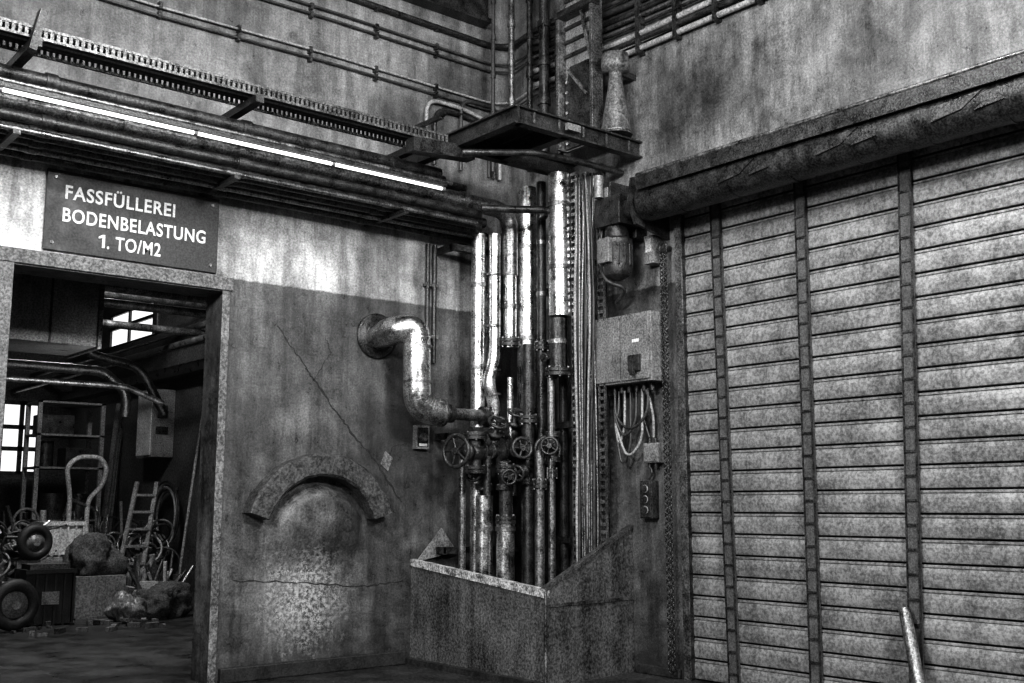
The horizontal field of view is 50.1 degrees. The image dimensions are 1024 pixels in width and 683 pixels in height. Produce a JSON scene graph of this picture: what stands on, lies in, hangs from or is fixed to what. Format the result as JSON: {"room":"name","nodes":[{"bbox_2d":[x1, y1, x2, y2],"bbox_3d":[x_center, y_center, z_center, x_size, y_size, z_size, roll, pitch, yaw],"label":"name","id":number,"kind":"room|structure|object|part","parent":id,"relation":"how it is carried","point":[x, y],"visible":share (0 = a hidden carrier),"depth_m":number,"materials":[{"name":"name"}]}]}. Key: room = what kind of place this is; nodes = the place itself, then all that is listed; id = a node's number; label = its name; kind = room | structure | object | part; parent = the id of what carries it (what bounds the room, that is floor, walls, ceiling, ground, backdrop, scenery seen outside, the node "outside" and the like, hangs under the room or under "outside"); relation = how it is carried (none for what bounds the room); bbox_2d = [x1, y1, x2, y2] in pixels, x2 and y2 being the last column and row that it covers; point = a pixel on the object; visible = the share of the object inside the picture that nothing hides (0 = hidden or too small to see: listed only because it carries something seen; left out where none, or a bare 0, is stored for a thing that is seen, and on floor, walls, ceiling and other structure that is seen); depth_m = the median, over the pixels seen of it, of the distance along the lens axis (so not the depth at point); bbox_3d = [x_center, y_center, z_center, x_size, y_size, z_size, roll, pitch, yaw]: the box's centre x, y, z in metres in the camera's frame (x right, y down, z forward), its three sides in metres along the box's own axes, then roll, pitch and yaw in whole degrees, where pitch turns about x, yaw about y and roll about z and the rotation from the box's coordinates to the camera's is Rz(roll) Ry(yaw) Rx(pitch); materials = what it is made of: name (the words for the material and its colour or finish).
{"room":"factory hall","nodes":[
{"label":"factory hall","id":0,"kind":"room"},
{"bbox_2d":[0,351,73,542],"bbox_3d":[-11.421,1.292,18.636,8.100,5.800,0.300,7,-11,-39],"label":"wall","id":1,"kind":"structure","parent":0,"point":[50,481],"depth_m":20.50,"materials":[{"name":"paint"}]},
{"bbox_2d":[0,400,44,475],"bbox_3d":[-9.093,1.786,20.237,0.800,1.380,0.090,7,-11,-39],"label":"window","id":2,"kind":"structure","parent":1,"relation":"in","point":[14,410],"depth_m":20.16,"materials":[{"name":"white glass"}]},
{"bbox_2d":[65,297,205,603],"bbox_3d":[-4.291,0.918,16.155,0.300,5.800,12.650,7,-11,-39],"label":"wall","id":3,"kind":"structure","parent":0,"point":[178,469],"depth_m":17.53,"materials":[{"name":"paint"}]},
{"bbox_2d":[11,285,206,401],"bbox_3d":[-7.319,-0.432,13.705,7.690,1.039,12.440,7,-11,-39],"label":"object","id":4,"kind":"object","parent":3,"relation":"attached to","point":[193,368],"visible":0.24,"depth_m":15.29,"materials":[{"name":"metal"}]},
{"bbox_2d":[108,302,157,347],"bbox_3d":[-6.491,-0.263,18.725,0.060,0.660,2.060,7,-11,-39],"label":"window","id":5,"kind":"structure","parent":3,"relation":"in","point":[116,336],"depth_m":18.79,"materials":[{"name":"white glass"}]},
{"bbox_2d":[136,389,175,458],"bbox_3d":[-5.580,1.294,17.142,0.367,1.050,0.615,7,-11,-39],"label":"electrical box","id":6,"kind":"object","parent":3,"relation":"attached to","point":[155,432],"visible":0.75,"depth_m":16.94,"materials":[{"name":"grey metal"}]},
{"bbox_2d":[152,480,179,545],"bbox_3d":[-5.188,2.597,16.563,0.230,0.994,1.000,7,-11,-39],"label":"coil","id":7,"kind":"object","parent":3,"relation":"attached to","point":[165,486],"visible":0.79,"depth_m":16.47,"materials":[{"name":"rubber"}]},
{"bbox_2d":[0,0,511,682],"bbox_3d":[-4.354,-1.434,7.930,11.000,8.000,0.352,7,-11,-39],"label":"wall","id":8,"kind":"structure","parent":0,"point":[315,278],"depth_m":9.67,"materials":[{"name":"paint"}]},
{"bbox_2d":[0,245,233,682],"bbox_3d":[-3.329,0.980,8.177,2.550,3.300,0.024,7,-11,-39],"label":"door frame","id":9,"kind":"structure","parent":8,"relation":"attached to","point":[8,255],"depth_m":8.74,"materials":[{"name":"paint"}]},
{"bbox_2d":[42,168,218,273],"bbox_3d":[-2.999,-0.945,8.731,1.390,0.630,0.033,7,-11,-39],"label":"warning sign","id":10,"kind":"object","parent":8,"relation":"attached to","point":[88,215],"visible":1,"depth_m":8.69,"materials":[{"name":"metal"}]},
{"bbox_2d":[0,8,517,276],"bbox_3d":[-2.895,-1.563,8.266,7.672,1.155,1.022,7,-11,-39],"label":"pipes","id":11,"kind":"object","parent":8,"relation":"attached to","point":[47,118],"visible":0.96,"depth_m":8.62,"materials":[{"name":"metal"}]},
{"bbox_2d":[0,81,446,190],"bbox_3d":[-2.716,-1.621,8.255,5.300,0.074,0.285,7,-11,-39],"label":"lamp","id":12,"kind":"object","parent":11,"relation":"attached to","point":[14,95],"depth_m":8.50,"materials":[{"name":"white"}]},
{"bbox_2d":[0,16,447,147],"bbox_3d":[-3.167,-2.070,7.739,6.492,0.090,0.320,7,-11,-39],"label":"cable tray","id":13,"kind":"object","parent":11,"relation":"on","point":[86,50],"depth_m":8.36,"materials":[{"name":"metal"}]},
{"bbox_2d":[218,650,405,682],"bbox_3d":[-1.651,2.756,9.294,1.780,0.120,0.049,7,-11,-39],"label":"baseboard","id":14,"kind":"structure","parent":8,"relation":"attached to","point":[372,660],"depth_m":9.22,"materials":[{"name":"grey concrete"}]},
{"bbox_2d":[242,453,391,576],"bbox_3d":[-1.643,1.483,9.414,1.376,1.034,0.169,7,-11,-39],"label":"arch","id":15,"kind":"object","parent":8,"relation":"attached to","point":[314,510],"visible":1,"depth_m":9.37,"materials":[{"name":"paint"}]},
{"bbox_2d":[381,451,392,470],"bbox_3d":[-1.144,1.092,9.995,0.130,0.180,0.008,7,-11,-39],"label":"plate","id":16,"kind":"object","parent":8,"relation":"attached to","point":[386,461],"visible":1,"depth_m":9.99,"materials":[{"name":"grey metal"}]},
{"bbox_2d":[104,0,687,111],"bbox_3d":[-1.181,-3.729,6.763,7.988,1.410,5.999,7,-11,-39],"label":"conduit","id":17,"kind":"object","parent":8,"relation":"attached to","point":[473,12],"visible":0.73,"depth_m":10.71,"materials":[{"name":"metal"}]},
{"bbox_2d":[413,425,428,448],"bbox_3d":[-0.873,0.892,10.199,0.172,0.218,0.089,7,-11,-39],"label":"wall switch","id":18,"kind":"object","parent":8,"relation":"attached to","point":[420,432],"visible":1,"depth_m":10.16,"materials":[{"name":"grey plastic"}]},
{"bbox_2d":[357,314,494,426],"bbox_3d":[-0.763,0.270,10.081,1.230,1.049,0.550,7,-11,-39],"label":"duct pipe","id":19,"kind":"object","parent":8,"relation":"attached to","point":[378,335],"visible":1,"depth_m":9.77,"materials":[{"name":"metal"}]},
{"bbox_2d":[422,244,438,362],"bbox_3d":[-0.780,-0.366,10.492,0.160,1.150,0.050,7,-11,-39],"label":"conduit","id":20,"kind":"object","parent":8,"relation":"attached to","point":[427,284],"visible":0.79,"depth_m":10.48,"materials":[{"name":"metal"}]},
{"bbox_2d":[415,107,448,127],"bbox_3d":[-0.608,-2.079,10.595,0.530,0.149,0.508,7,-11,-39],"label":"wall bracket arm","id":21,"kind":"object","parent":8,"relation":"attached to","point":[444,111],"visible":0.49,"depth_m":10.36,"materials":[{"name":"metal"}]},
{"bbox_2d":[424,99,501,180],"bbox_3d":[-0.479,-2.074,10.969,0.960,0.770,0.038,7,-11,-39],"label":"conduit","id":22,"kind":"object","parent":8,"relation":"attached to","point":[460,108],"visible":0.47,"depth_m":10.97,"materials":[{"name":"metal"}]},
{"bbox_2d":[404,104,642,180],"bbox_3d":[-0.151,-1.666,9.999,1.952,0.295,1.897,7,-11,-39],"label":"platform","id":23,"kind":"object","parent":8,"relation":"attached to","point":[515,135],"visible":0.95,"depth_m":9.57,"materials":[{"name":"grey metal"}]},
{"bbox_2d":[490,0,495,172],"bbox_3d":[-0.190,-3.224,11.121,0.054,3.110,0.053,7,-11,-39],"label":"riser pipe","id":24,"kind":"object","parent":23,"relation":"on","point":[493,2],"visible":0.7,"depth_m":11.04,"materials":[{"name":"metal"}]},
{"bbox_2d":[507,0,514,105],"bbox_3d":[-0.006,-3.269,10.823,0.081,3.110,0.079,7,-11,-39],"label":"riser pipe","id":25,"kind":"object","parent":23,"relation":"on","point":[510,23],"visible":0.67,"depth_m":10.73,"materials":[{"name":"metal"}]},
{"bbox_2d":[526,0,533,171],"bbox_3d":[0.177,-3.227,11.101,0.081,3.110,0.079,7,-11,-39],"label":"riser pipe","id":26,"kind":"object","parent":23,"relation":"on","point":[529,35],"visible":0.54,"depth_m":11.02,"materials":[{"name":"metal"}]},
{"bbox_2d":[537,0,550,151],"bbox_3d":[0.315,-3.268,10.828,0.135,3.110,0.132,7,-11,-39],"label":"riser pipe","id":27,"kind":"object","parent":23,"relation":"on","point":[543,24],"visible":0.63,"depth_m":10.71,"materials":[{"name":"metal"}]},
{"bbox_2d":[554,0,563,154],"bbox_3d":[0.454,-3.305,10.583,0.094,3.110,0.092,7,-11,-39],"label":"riser pipe","id":28,"kind":"object","parent":23,"relation":"on","point":[557,152],"visible":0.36,"depth_m":10.42,"materials":[{"name":"metal"}]},
{"bbox_2d":[0,604,713,682],"bbox_3d":[-3.917,2.582,7.068,11.350,0.200,27.400,7,-11,-39],"label":"floor","id":29,"kind":"structure","parent":0,"point":[126,654],"depth_m":9.88,"materials":[{"name":"concrete"}]},
{"bbox_2d":[0,579,38,630],"bbox_3d":[-5.636,2.980,12.393,0.133,0.580,0.580,-7,-11,39],"label":"wheel","id":30,"kind":"object","parent":29,"relation":"on","point":[18,609],"visible":1,"depth_m":12.37,"materials":[{"name":"black rubber"}]},
{"bbox_2d":[14,524,52,578],"bbox_3d":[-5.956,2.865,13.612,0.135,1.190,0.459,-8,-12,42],"label":"wheel","id":31,"kind":"object","parent":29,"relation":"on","point":[34,542],"visible":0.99,"depth_m":13.61,"materials":[{"name":"black rubber"}]},
{"bbox_2d":[0,505,66,584],"bbox_3d":[-6.553,2.776,13.871,1.516,1.443,1.041,7,-11,-39],"label":"heap","id":32,"kind":"object","parent":29,"relation":"on","point":[9,554],"visible":0.28,"depth_m":13.77,"materials":[{"name":"metal"}]},
{"bbox_2d":[14,562,77,627],"bbox_3d":[-5.631,3.039,13.188,0.590,0.720,0.480,7,-11,-39],"label":"crate","id":33,"kind":"object","parent":29,"relation":"on","point":[54,582],"visible":0.84,"depth_m":13.06,"materials":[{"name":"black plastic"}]},
{"bbox_2d":[44,556,62,561],"bbox_3d":[-6.021,3.258,14.705,0.770,0.740,0.720,7,-11,-39],"label":"wooden chest","id":34,"kind":"object","parent":29,"relation":"on","point":[54,559],"visible":0.02,"depth_m":14.35,"materials":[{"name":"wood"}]},
{"bbox_2d":[33,521,85,556],"bbox_3d":[-6.107,2.655,14.750,0.550,0.455,0.480,7,-11,-39],"label":"crate","id":35,"kind":"object","parent":34,"relation":"on","point":[64,536],"visible":0.52,"depth_m":14.59,"materials":[{"name":"plastic"}]},
{"bbox_2d":[18,400,105,529],"bbox_3d":[-6.998,2.457,16.974,1.010,3.000,0.660,7,-11,-39],"label":"storage rack","id":36,"kind":"object","parent":29,"relation":"on","point":[44,425],"visible":0.51,"depth_m":16.92,"materials":[{"name":"metal"}]},
{"bbox_2d":[0,501,153,548],"bbox_3d":[-6.352,3.058,15.836,2.300,1.478,0.794,7,-11,-39],"label":"lumber","id":37,"kind":"object","parent":29,"relation":"on","point":[139,524],"visible":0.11,"depth_m":16.01,"materials":[{"name":"wood"}]},
{"bbox_2d":[65,454,108,533],"bbox_3d":[-6.094,2.675,15.518,0.632,2.135,0.380,7,-11,-39],"label":"hand truck","id":38,"kind":"object","parent":29,"relation":"on","point":[70,500],"visible":0.58,"depth_m":15.53,"materials":[{"name":"grey metal"}]},
{"bbox_2d":[10,616,166,636],"bbox_3d":[-5.386,3.525,14.200,1.977,0.059,4.516,3,-9,-20],"label":"debris","id":39,"kind":"object","parent":29,"relation":"on","point":[129,622],"visible":0.29,"depth_m":12.82,"materials":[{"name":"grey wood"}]},
{"bbox_2d":[73,574,125,618],"bbox_3d":[-5.409,3.289,14.172,0.630,0.520,0.505,7,-11,-39],"label":"cardboard box","id":40,"kind":"object","parent":29,"relation":"on","point":[94,594],"visible":0.61,"depth_m":13.94,"materials":[{"name":"cardboard"}]},
{"bbox_2d":[62,532,128,575],"bbox_3d":[-5.429,2.758,14.260,0.436,0.546,0.787,-7,-11,40],"label":"tarpaulin","id":41,"kind":"object","parent":40,"relation":"on","point":[93,553],"visible":0.92,"depth_m":14.12,"materials":[{"name":"fabric"}]},
{"bbox_2d":[101,403,121,540],"bbox_3d":[-6.611,2.568,18.044,0.200,3.103,0.680,-1,-9,6],"label":"board","id":42,"kind":"object","parent":29,"relation":"on","point":[112,482],"visible":0.59,"depth_m":18.11,"materials":[{"name":"grey wood"}]},
{"bbox_2d":[104,586,147,621],"bbox_3d":[-4.744,3.228,13.477,0.511,0.434,0.426,7,-11,-39],"label":"sack","id":43,"kind":"object","parent":29,"relation":"on","point":[124,604],"visible":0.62,"depth_m":13.35,"materials":[{"name":"grey plastic"}]},
{"bbox_2d":[120,481,158,581],"bbox_3d":[-5.259,2.836,15.298,0.259,1.758,0.728,-3,-9,17],"label":"step ladder","id":44,"kind":"object","parent":29,"relation":"on","point":[131,511],"visible":0.65,"depth_m":15.41,"materials":[{"name":"paint"}]},
{"bbox_2d":[117,519,179,584],"bbox_3d":[-5.276,3.175,15.780,0.919,1.224,0.719,7,-11,-39],"label":"cable tangle","id":45,"kind":"object","parent":29,"relation":"on","point":[133,539],"visible":0.38,"depth_m":15.70,"materials":[{"name":"metal"}]},
{"bbox_2d":[125,551,194,591],"bbox_3d":[-4.829,3.242,14.806,0.581,0.808,1.134,-4,-10,27],"label":"pile of small parts","id":46,"kind":"object","parent":29,"relation":"on","point":[149,576],"visible":0.37,"depth_m":14.73,"materials":[{"name":"metal"}]},
{"bbox_2d":[132,580,192,619],"bbox_3d":[-4.591,3.292,13.989,0.995,0.458,0.874,7,-11,-39],"label":"tarpaulin","id":47,"kind":"object","parent":29,"relation":"on","point":[170,599],"visible":0.64,"depth_m":13.84,"materials":[{"name":"fabric"}]},
{"bbox_2d":[178,411,201,573],"bbox_3d":[-4.607,2.308,15.649,0.040,2.907,0.571,-2,-9,16],"label":"pole","id":48,"kind":"object","parent":29,"relation":"on","point":[199,432],"visible":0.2,"depth_m":15.66,"materials":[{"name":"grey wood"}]},
{"bbox_2d":[406,524,634,682],"bbox_3d":[0.117,2.238,9.634,1.257,1.245,1.897,7,-11,-39],"label":"wall","id":49,"kind":"structure","parent":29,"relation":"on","point":[577,627],"depth_m":9.14,"materials":[{"name":"grey concrete"}]},
{"bbox_2d":[435,171,575,586],"bbox_3d":[-0.112,0.562,10.173,1.249,4.280,1.169,7,-11,-39],"label":"riser pipework","id":50,"kind":"object","parent":49,"relation":"on","point":[527,440],"visible":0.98,"depth_m":10.13,"materials":[{"name":"grey metal"}]},
{"bbox_3d":[-0.018,0.516,10.305,0.947,2.910,1.097,7,-11,-39],"label":"support rail","id":51,"kind":"part","parent":50,"relation":"part of","materials":[{"name":"metal"}]},
{"bbox_2d":[898,607,924,682],"bbox_3d":[2.648,2.135,7.188,0.084,0.727,0.535,-1,-9,7],"label":"tube","id":52,"kind":"object","parent":29,"relation":"on","point":[905,614],"visible":1,"depth_m":7.25,"materials":[{"name":"white metal"}]},
{"bbox_2d":[512,0,1023,678],"bbox_3d":[3.842,-1.585,6.929,0.350,8.000,12.350,7,-11,-39],"label":"wall","id":53,"kind":"structure","parent":0,"point":[774,64],"depth_m":9.27,"materials":[{"name":"paint"}]},
{"bbox_2d":[553,0,603,153],"bbox_3d":[0.717,-3.134,10.377,0.419,2.710,0.510,7,-11,-39],"label":"column","id":54,"kind":"structure","parent":53,"relation":"attached to","point":[579,48],"depth_m":10.21,"materials":[{"name":"grey metal"}]},
{"bbox_2d":[570,163,621,563],"bbox_3d":[0.736,0.476,9.901,0.305,4.210,0.440,7,-11,-39],"label":"cable tray","id":55,"kind":"object","parent":53,"relation":"attached to","point":[584,499],"depth_m":9.83,"materials":[{"name":"grey metal"}]},
{"bbox_2d":[601,50,635,137],"bbox_3d":[0.974,-2.248,9.914,0.371,0.800,0.300,1,-9,-7],"label":"signal horn","id":56,"kind":"object","parent":53,"relation":"attached to","point":[615,64],"visible":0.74,"depth_m":9.83,"materials":[{"name":"metal"}]},
{"bbox_2d":[593,175,646,303],"bbox_3d":[0.992,-0.911,9.674,0.459,1.116,0.520,7,-11,-39],"label":"motor","id":57,"kind":"object","parent":53,"relation":"attached to","point":[611,214],"visible":0.97,"depth_m":9.59,"materials":[{"name":"metal"}]},
{"bbox_2d":[595,310,668,393],"bbox_3d":[0.996,0.113,9.642,0.299,0.670,0.760,7,-11,-39],"label":"electrical box","id":58,"kind":"object","parent":53,"relation":"attached to","point":[628,349],"visible":0.88,"depth_m":9.49,"materials":[{"name":"grey metal"}]},
{"bbox_2d":[613,388,654,463],"bbox_3d":[1.055,0.740,9.543,0.425,0.642,0.096,-8,-12,42],"label":"cable","id":59,"kind":"object","parent":58,"relation":"hanging from","point":[616,412],"visible":1,"depth_m":9.54,"materials":[{"name":"rubber"}]},
{"bbox_2d":[532,0,764,88],"bbox_3d":[2.620,-3.240,8.324,0.089,0.844,7.653,7,-11,-39],"label":"pipes","id":60,"kind":"object","parent":53,"relation":"attached to","point":[679,17],"visible":0.53,"depth_m":9.91,"materials":[{"name":"metal"}]},
{"bbox_2d":[640,480,658,517],"bbox_3d":[1.167,1.354,9.388,0.119,0.320,0.140,7,-11,-39],"label":"station","id":61,"kind":"object","parent":53,"relation":"attached to","point":[649,490],"visible":1,"depth_m":9.35,"materials":[{"name":"metal"}]},
{"bbox_2d":[644,235,661,265],"bbox_3d":[1.239,-0.800,9.621,0.124,0.250,0.110,7,-11,-39],"label":"meter box","id":62,"kind":"object","parent":53,"relation":"attached to","point":[651,242],"visible":0.89,"depth_m":9.58,"materials":[{"name":"grey metal"}]},
{"bbox_2d":[643,438,664,479],"bbox_3d":[1.216,1.010,9.395,0.099,0.358,0.170,7,-11,-39],"label":"junction box","id":63,"kind":"object","parent":53,"relation":"attached to","point":[652,452],"visible":0.99,"depth_m":9.36,"materials":[{"name":"grey metal"}]},
{"bbox_2d":[635,663,681,678],"bbox_3d":[1.224,2.757,9.171,0.039,0.080,0.500,7,-11,-39],"label":"baseboard","id":64,"kind":"structure","parent":53,"relation":"attached to","point":[643,668],"depth_m":9.16,"materials":[{"name":"grey concrete"}]},
{"bbox_2d":[627,49,1023,240],"bbox_3d":[3.338,-1.605,6.866,0.505,0.620,6.890,7,-11,-39],"label":"housing","id":65,"kind":"object","parent":53,"relation":"attached to","point":[987,95],"visible":1,"depth_m":7.77,"materials":[{"name":"metal"}]},
{"bbox_2d":[658,241,675,673],"bbox_3d":[1.339,0.926,9.231,0.126,3.631,0.104,3,-9,-21],"label":"chain","id":66,"kind":"object","parent":65,"relation":"hanging from","point":[662,249],"visible":1,"depth_m":9.21,"materials":[{"name":"metal"}]},
{"bbox_2d":[674,121,1023,682],"bbox_3d":[3.572,0.392,6.728,0.145,4.032,6.640,7,-11,-39],"label":"shutter door","id":67,"kind":"structure","parent":53,"relation":"in","point":[850,341],"depth_m":8.00,"materials":[{"name":"metal"}]},
{"bbox_3d":[-7.298,-2.419,14.146,8.100,0.200,12.650,7,-11,-39],"label":"ceiling","id":68,"kind":"structure","parent":0,"visible":0},
{"bbox_2d":[8,273,104,358],"bbox_3d":[-4.294,-1.404,10.108,0.880,2.990,0.840,7,-11,-39],"label":"ventilation duct","id":69,"kind":"object","parent":68,"relation":"hanging from","point":[52,316],"visible":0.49,"depth_m":9.68,"materials":[{"name":"grey metal"}]},
{"bbox_2d":[6,351,168,416],"bbox_3d":[-5.774,-1.135,10.222,5.733,3.490,0.779,7,-11,-39],"label":"pipe","id":70,"kind":"object","parent":68,"relation":"hanging from","point":[124,390],"visible":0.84,"depth_m":11.00,"materials":[{"name":"metal"}]}
]}

